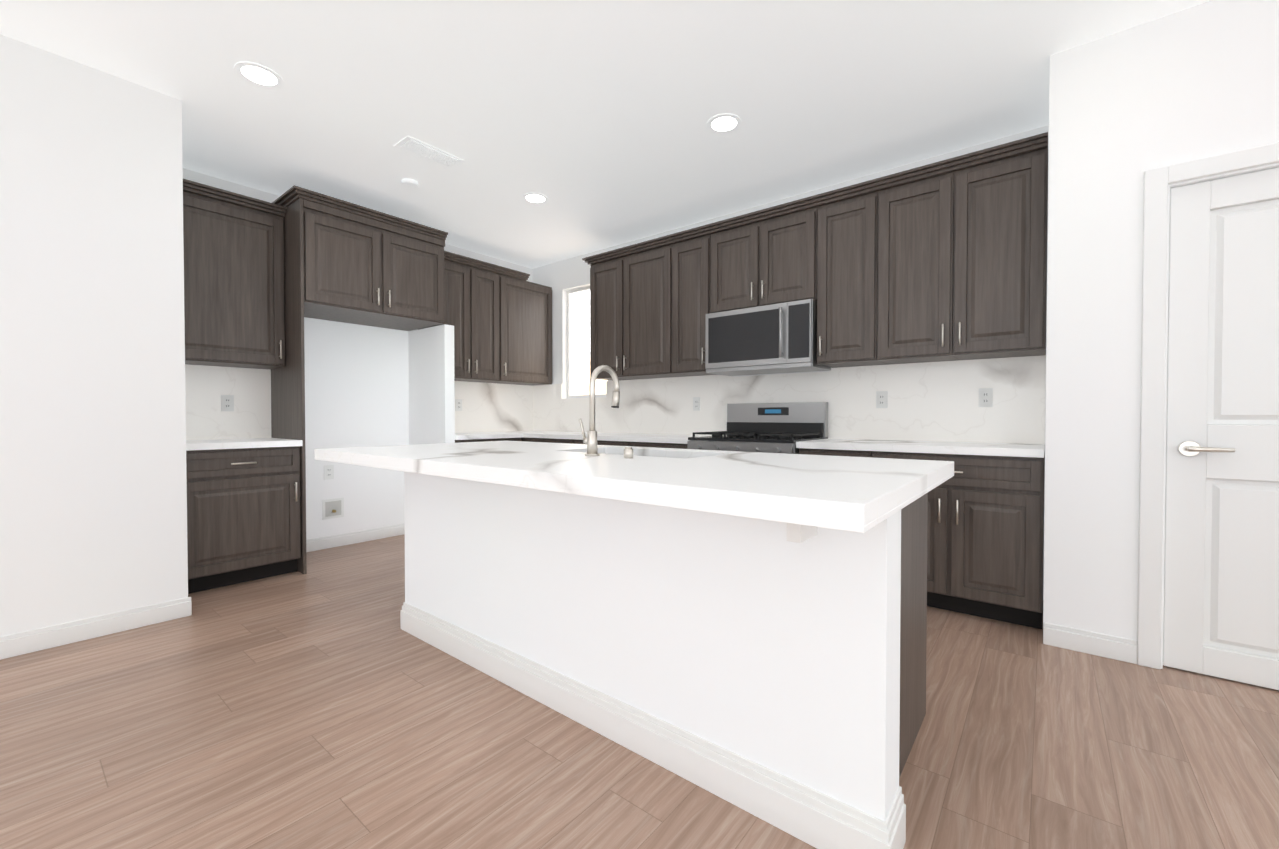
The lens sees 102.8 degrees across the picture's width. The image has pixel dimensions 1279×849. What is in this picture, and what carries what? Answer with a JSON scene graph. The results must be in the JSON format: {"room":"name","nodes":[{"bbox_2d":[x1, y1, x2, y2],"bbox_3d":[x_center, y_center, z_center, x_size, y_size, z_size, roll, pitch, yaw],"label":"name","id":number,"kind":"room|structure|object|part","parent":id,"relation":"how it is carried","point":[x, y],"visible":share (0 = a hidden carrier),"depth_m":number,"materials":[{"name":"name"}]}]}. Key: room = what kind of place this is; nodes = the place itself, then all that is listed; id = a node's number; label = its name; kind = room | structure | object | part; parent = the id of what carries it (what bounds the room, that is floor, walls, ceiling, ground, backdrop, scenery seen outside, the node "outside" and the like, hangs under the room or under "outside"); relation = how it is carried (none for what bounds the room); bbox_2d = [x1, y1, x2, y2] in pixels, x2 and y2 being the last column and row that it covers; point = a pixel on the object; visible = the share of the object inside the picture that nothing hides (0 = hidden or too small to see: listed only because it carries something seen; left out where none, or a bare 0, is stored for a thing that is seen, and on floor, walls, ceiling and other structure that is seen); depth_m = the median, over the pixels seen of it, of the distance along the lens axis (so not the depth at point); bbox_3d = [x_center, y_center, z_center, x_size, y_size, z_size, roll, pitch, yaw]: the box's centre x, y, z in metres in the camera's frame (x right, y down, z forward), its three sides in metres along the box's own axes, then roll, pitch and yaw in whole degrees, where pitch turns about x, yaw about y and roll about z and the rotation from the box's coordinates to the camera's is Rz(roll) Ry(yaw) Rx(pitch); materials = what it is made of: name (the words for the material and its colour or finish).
{"room":"kitchen","nodes":[
{"label":"kitchen","id":0,"kind":"room"},
{"bbox_2d":[0,0,1209,268],"bbox_3d":[-0.585,-1.718,0.180,8.300,0.060,8.300,1,1,39],"label":"ceiling","id":1,"kind":"structure","parent":0,"point":[590,118],"depth_m":2.65,"materials":[{"name":"white paint"}]},
{"bbox_2d":[234,62,283,88],"bbox_3d":[-1.874,-1.720,2.519,0.196,0.004,0.196,1,1,39],"label":"recessed light","id":2,"kind":"object","parent":1,"relation":"in","point":[258,75],"visible":1,"depth_m":2.52,"materials":[{"name":"white plastic"}]},
{"bbox_2d":[401,178,417,188],"bbox_3d":[-1.646,-1.724,3.661,0.110,0.030,0.110,1,1,39],"label":"smoke detector","id":3,"kind":"object","parent":1,"relation":"attached to","point":[407,183],"visible":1,"depth_m":3.64,"materials":[{"name":"white plastic"}]},
{"bbox_2d":[393,136,464,168],"bbox_3d":[-1.337,-1.727,3.262,0.180,0.011,0.380,1,1,39],"label":"ceiling vent","id":4,"kind":"object","parent":1,"relation":"in","point":[418,148],"visible":1,"depth_m":3.24,"materials":[{"name":"grey metal"}]},
{"bbox_2d":[522,193,547,203],"bbox_3d":[-0.801,-1.741,3.934,0.196,0.004,0.196,1,1,39],"label":"recessed light","id":5,"kind":"object","parent":1,"relation":"in","point":[536,198],"visible":1,"depth_m":3.93,"materials":[{"name":"white plastic"}]},
{"bbox_2d":[707,113,740,133],"bbox_3d":[0.486,-1.726,2.933,0.196,0.004,0.196,1,1,39],"label":"recessed light","id":6,"kind":"object","parent":1,"relation":"in","point":[723,123],"visible":1,"depth_m":2.93,"materials":[{"name":"white plastic"}]},
{"bbox_2d":[0,534,1278,848],"bbox_3d":[-0.585,1.099,0.221,8.300,0.060,8.300,1,1,39],"label":"floor","id":7,"kind":"structure","parent":0,"point":[326,702],"depth_m":1.65,"materials":[{"name":"brown wood"}]},
{"bbox_2d":[186,438,302,593],"bbox_3d":[-2.730,0.564,3.406,0.660,0.915,0.649,1,1,39],"label":"base cabinet","id":8,"kind":"object","parent":7,"relation":"on","point":[243,512],"visible":0.79,"depth_m":3.23,"materials":[{"name":"brown wood"}]},
{"bbox_2d":[270,185,447,573],"bbox_3d":[-2.202,-0.290,4.043,0.676,2.605,1.113,1,1,39],"label":"tall cabinet","id":9,"kind":"object","parent":7,"relation":"on","point":[347,262],"visible":0.94,"depth_m":3.71,"materials":[{"name":"brown wood"}]},
{"bbox_2d":[455,439,522,442],"bbox_3d":[-1.595,0.563,4.860,0.622,0.876,0.714,1,1,39],"label":"base cabinet","id":10,"kind":"object","parent":7,"relation":"on","point":[456,440],"depth_m":4.59,"materials":[{"name":"brown wood"}]},
{"bbox_2d":[455,431,522,438],"bbox_3d":[-1.588,0.105,4.839,0.650,0.040,0.699,1,1,39],"label":"countertop","id":11,"kind":"structure","parent":10,"relation":"on","point":[509,434],"depth_m":4.74,"materials":[{"name":"white stone"}]},
{"bbox_2d":[523,439,578,443],"bbox_3d":[-0.627,0.562,4.963,0.731,0.876,0.622,1,1,39],"label":"base cabinet","id":12,"kind":"object","parent":7,"relation":"on","point":[572,441],"depth_m":4.68,"materials":[{"name":"brown wood"}]},
{"bbox_2d":[579,439,634,446],"bbox_3d":[-0.142,0.567,4.576,0.790,0.876,0.622,1,1,39],"label":"base cabinet","id":13,"kind":"object","parent":7,"relation":"on","point":[599,441],"depth_m":4.26,"materials":[{"name":"brown wood"}]},
{"bbox_2d":[315,453,953,848],"bbox_3d":[-0.240,0.602,2.170,2.560,0.876,1.148,1,1,39],"label":"kitchen island","id":14,"kind":"object","parent":7,"relation":"on","point":[746,631],"depth_m":1.51,"materials":[{"name":"paint"}]},
{"bbox_2d":[314,444,929,516],"bbox_3d":[-0.396,0.127,1.968,2.560,0.082,0.650,1,1,39],"label":"island countertop","id":15,"kind":"structure","parent":14,"relation":"on","point":[834,489],"depth_m":1.42,"materials":[{"name":"white stone"}]},
{"bbox_2d":[579,365,619,455],"bbox_3d":[-0.160,-0.060,2.124,0.086,0.372,0.193,1,1,39],"label":"faucet","id":16,"kind":"object","parent":15,"relation":"on","point":[590,440],"visible":1,"depth_m":2.06,"materials":[{"name":"silver metal"}]},
{"bbox_3d":[-0.042,0.107,1.948,0.036,0.042,0.036,1,1,39],"label":"air switch button","id":17,"kind":"part","parent":15,"relation":"part of","materials":[{"name":"silver metal"}]},
{"bbox_2d":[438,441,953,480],"bbox_3d":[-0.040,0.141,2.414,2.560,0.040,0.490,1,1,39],"label":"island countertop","id":18,"kind":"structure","parent":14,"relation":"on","point":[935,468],"depth_m":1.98,"materials":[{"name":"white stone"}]},
{"bbox_2d":[642,453,673,456],"bbox_3d":[-0.002,0.265,2.302,0.748,0.228,0.368,1,1,39],"label":"sink","id":19,"kind":"object","parent":18,"relation":"in","point":[643,454],"depth_m":2.45,"materials":[{"name":"silver metal"}]},
{"bbox_2d":[635,443,686,448],"bbox_3d":[0.317,0.573,4.210,0.664,0.876,0.622,1,1,39],"label":"base cabinet","id":20,"kind":"object","parent":7,"relation":"on","point":[658,445],"depth_m":3.92,"materials":[{"name":"brown wood"}]},
{"bbox_2d":[523,431,711,442],"bbox_3d":[-0.427,0.106,4.777,2.543,0.040,0.653,1,1,39],"label":"countertop","id":21,"kind":"structure","parent":20,"relation":"on","point":[611,437],"depth_m":4.33,"materials":[{"name":"white stone"}]},
{"bbox_2d":[687,402,827,453],"bbox_3d":[0.842,0.428,3.693,0.790,1.180,0.717,1,1,39],"label":"range","id":22,"kind":"object","parent":7,"relation":"on","point":[771,427],"visible":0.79,"depth_m":3.72,"materials":[{"name":"silver metal"}]},
{"bbox_2d":[796,439,1044,628],"bbox_3d":[1.672,0.569,3.106,1.231,0.915,0.660,1,1,39],"label":"base cabinet","id":23,"kind":"object","parent":7,"relation":"on","point":[985,532],"visible":0.44,"depth_m":2.66,"materials":[{"name":"brown wood"}]},
{"bbox_2d":[0,0,1278,668],"bbox_3d":[-0.585,-0.310,0.200,8.300,2.757,8.300,1,1,39],"label":"wall","id":24,"kind":"structure","parent":0,"point":[94,174],"depth_m":2.38,"materials":[{"name":"white paint"}]},
{"bbox_2d":[0,597,191,659],"bbox_3d":[-3.926,1.009,0.877,0.017,0.100,4.822,1,1,39],"label":"baseboard","id":25,"kind":"structure","parent":24,"relation":"attached to","point":[30,641],"depth_m":2.47,"materials":[{"name":"white paint"}]},
{"bbox_2d":[185,364,271,439],"bbox_3d":[-2.981,-0.152,3.596,0.018,0.513,0.649,1,1,39],"label":"backsplash","id":26,"kind":"structure","parent":24,"relation":"attached to","point":[207,387],"depth_m":3.64,"materials":[{"name":"stone"}]},
{"bbox_2d":[221,395,233,410],"bbox_3d":[-2.932,-0.152,3.635,0.008,0.116,0.072,1,1,39],"label":"electrical outlet","id":27,"kind":"object","parent":26,"relation":"attached to","point":[227,402],"visible":1,"depth_m":3.63,"materials":[{"name":"white plastic"}]},
{"bbox_2d":[183,179,286,368],"bbox_3d":[-2.833,-0.967,3.466,0.398,1.115,0.649,1,1,39],"label":"upper cabinet","id":28,"kind":"object","parent":24,"relation":"attached to","point":[234,297],"visible":0.6,"depth_m":3.39,"materials":[{"name":"brown wood"}]},
{"bbox_2d":[324,465,333,479],"bbox_3d":[-2.536,0.391,4.172,0.008,0.116,0.072,1,1,39],"label":"outlet","id":29,"kind":"object","parent":24,"relation":"attached to","point":[328,471],"visible":1,"depth_m":4.17,"materials":[{"name":"white plastic"}]},
{"bbox_2d":[322,498,343,519],"bbox_3d":[-2.509,0.690,4.193,0.030,0.160,0.160,1,1,39],"label":"outlet box","id":30,"kind":"object","parent":24,"relation":"attached to","point":[332,508],"visible":1,"depth_m":4.19,"materials":[{"name":"white plastic"}]},
{"bbox_2d":[306,523,404,551],"bbox_3d":[-2.439,0.959,4.296,0.018,0.100,1.047,1,1,39],"label":"baseboard","id":31,"kind":"structure","parent":24,"relation":"attached to","point":[326,542],"depth_m":4.32,"materials":[{"name":"white paint"}]},
{"bbox_2d":[418,251,493,382],"bbox_3d":[-1.697,-0.980,4.926,0.352,1.098,0.725,1,1,39],"label":"upper cabinet","id":32,"kind":"object","parent":24,"relation":"attached to","point":[468,283],"depth_m":4.80,"materials":[{"name":"brown wood"}]},
{"bbox_2d":[454,381,532,432],"bbox_3d":[-1.632,-0.177,5.287,0.018,0.513,1.352,1,1,39],"label":"backsplash","id":33,"kind":"structure","parent":24,"relation":"attached to","point":[491,407],"depth_m":5.39,"materials":[{"name":"stone"}]},
{"bbox_2d":[455,399,461,410],"bbox_3d":[-1.791,-0.193,5.066,0.008,0.116,0.072,1,1,39],"label":"electrical outlet","id":34,"kind":"object","parent":33,"relation":"attached to","point":[458,404],"visible":1,"depth_m":5.06,"materials":[{"name":"white plastic"}]},
{"bbox_2d":[494,267,552,385],"bbox_3d":[-1.320,-0.987,5.399,0.352,1.098,0.765,1,1,39],"label":"upper cabinet","id":35,"kind":"object","parent":24,"relation":"attached to","point":[498,318],"depth_m":5.26,"materials":[{"name":"brown wood"}]},
{"bbox_2d":[567,286,605,397],"bbox_3d":[-0.521,-0.862,5.364,0.646,1.166,0.045,1,1,39],"label":"window","id":36,"kind":"structure","parent":24,"relation":"in","point":[569,339],"depth_m":5.54,"materials":[{"name":"white plastic"}]},
{"bbox_2d":[586,248,633,380],"bbox_3d":[-0.171,-0.977,4.750,0.481,1.098,0.352,1,1,39],"label":"upper cabinet","id":37,"kind":"object","parent":24,"relation":"attached to","point":[610,273],"depth_m":4.60,"materials":[{"name":"brown wood"}]},
{"bbox_2d":[630,236,685,379],"bbox_3d":[0.165,-0.974,4.482,0.660,1.098,0.352,1,1,39],"label":"upper cabinet","id":38,"kind":"object","parent":24,"relation":"attached to","point":[654,265],"depth_m":4.30,"materials":[{"name":"brown wood"}]},
{"bbox_2d":[678,224,717,375],"bbox_3d":[0.509,-0.970,4.207,0.500,1.098,0.352,1,1,39],"label":"upper cabinet","id":39,"kind":"object","parent":24,"relation":"attached to","point":[698,249],"depth_m":4.04,"materials":[{"name":"brown wood"}]},
{"bbox_2d":[718,200,801,311],"bbox_3d":[0.974,-1.183,3.834,0.826,0.660,0.352,1,1,39],"label":"upper cabinet","id":40,"kind":"object","parent":24,"relation":"attached to","point":[760,254],"depth_m":3.68,"materials":[{"name":"brown wood"}]},
{"bbox_2d":[705,299,830,375],"bbox_3d":[0.932,-0.620,3.791,0.820,0.452,0.444,1,1,39],"label":"microwave","id":41,"kind":"object","parent":40,"relation":"attached to","point":[774,338],"visible":1,"depth_m":3.62,"materials":[{"name":"silver metal"}]},
{"bbox_2d":[533,355,1045,443],"bbox_3d":[0.573,-0.164,4.382,4.552,0.513,0.018,1,1,39],"label":"backsplash","id":42,"kind":"structure","parent":24,"relation":"attached to","point":[933,401],"depth_m":3.58,"materials":[{"name":"stone"}]},
{"bbox_2d":[693,397,699,410],"bbox_3d":[0.494,-0.178,4.427,0.072,0.116,0.008,1,1,39],"label":"electrical outlet","id":43,"kind":"object","parent":42,"relation":"attached to","point":[696,403],"visible":1,"depth_m":4.42,"materials":[{"name":"white plastic"}]},
{"bbox_2d":[876,391,887,407],"bbox_3d":[1.659,-0.170,3.498,0.072,0.116,0.008,1,1,39],"label":"electrical outlet","id":44,"kind":"object","parent":42,"relation":"attached to","point":[881,399],"visible":1,"depth_m":3.50,"materials":[{"name":"white plastic"}]},
{"bbox_2d":[978,388,992,406],"bbox_3d":[2.120,-0.164,3.130,0.072,0.116,0.008,1,1,39],"label":"electrical outlet","id":45,"kind":"object","parent":42,"relation":"attached to","point":[985,397],"visible":1,"depth_m":3.13,"materials":[{"name":"white plastic"}]},
{"bbox_2d":[802,176,893,367],"bbox_3d":[1.447,-0.959,3.460,0.522,1.098,0.352,1,1,39],"label":"upper cabinet","id":46,"kind":"object","parent":24,"relation":"attached to","point":[846,233],"depth_m":3.31,"materials":[{"name":"brown wood"}]},
{"bbox_2d":[890,136,1047,363],"bbox_3d":[1.895,-0.953,3.102,0.905,1.098,0.352,1,1,39],"label":"upper cabinet","id":47,"kind":"object","parent":24,"relation":"attached to","point":[944,260],"depth_m":2.90,"materials":[{"name":"brown wood"}]},
{"bbox_2d":[1043,622,1136,663],"bbox_3d":[2.035,0.988,2.317,0.320,0.100,0.014,1,1,39],"label":"baseboard","id":48,"kind":"structure","parent":24,"relation":"attached to","point":[1064,637],"depth_m":2.31,"materials":[{"name":"white paint"}]},
{"bbox_2d":[1137,142,1278,669],"bbox_3d":[2.537,-0.016,1.898,0.970,2.120,0.020,1,1,39],"label":"door frame","id":49,"kind":"structure","parent":24,"relation":"attached to","point":[1157,181],"depth_m":2.17,"materials":[{"name":"white paint"}]},
{"bbox_2d":[1163,167,1278,689],"bbox_3d":[2.547,0.022,1.911,0.802,2.028,0.098,1,1,39],"label":"door","id":50,"kind":"structure","parent":24,"relation":"in","point":[1221,587],"depth_m":2.07,"materials":[{"name":"white paint"}]},
{"label":"outside","id":51,"kind":"structure","parent":0,"visible":0},
{"bbox_2d":[573,291,607,394],"bbox_3d":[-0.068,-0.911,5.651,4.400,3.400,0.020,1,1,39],"label":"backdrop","id":52,"kind":"structure","parent":51,"point":[581,340],"depth_m":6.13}
]}

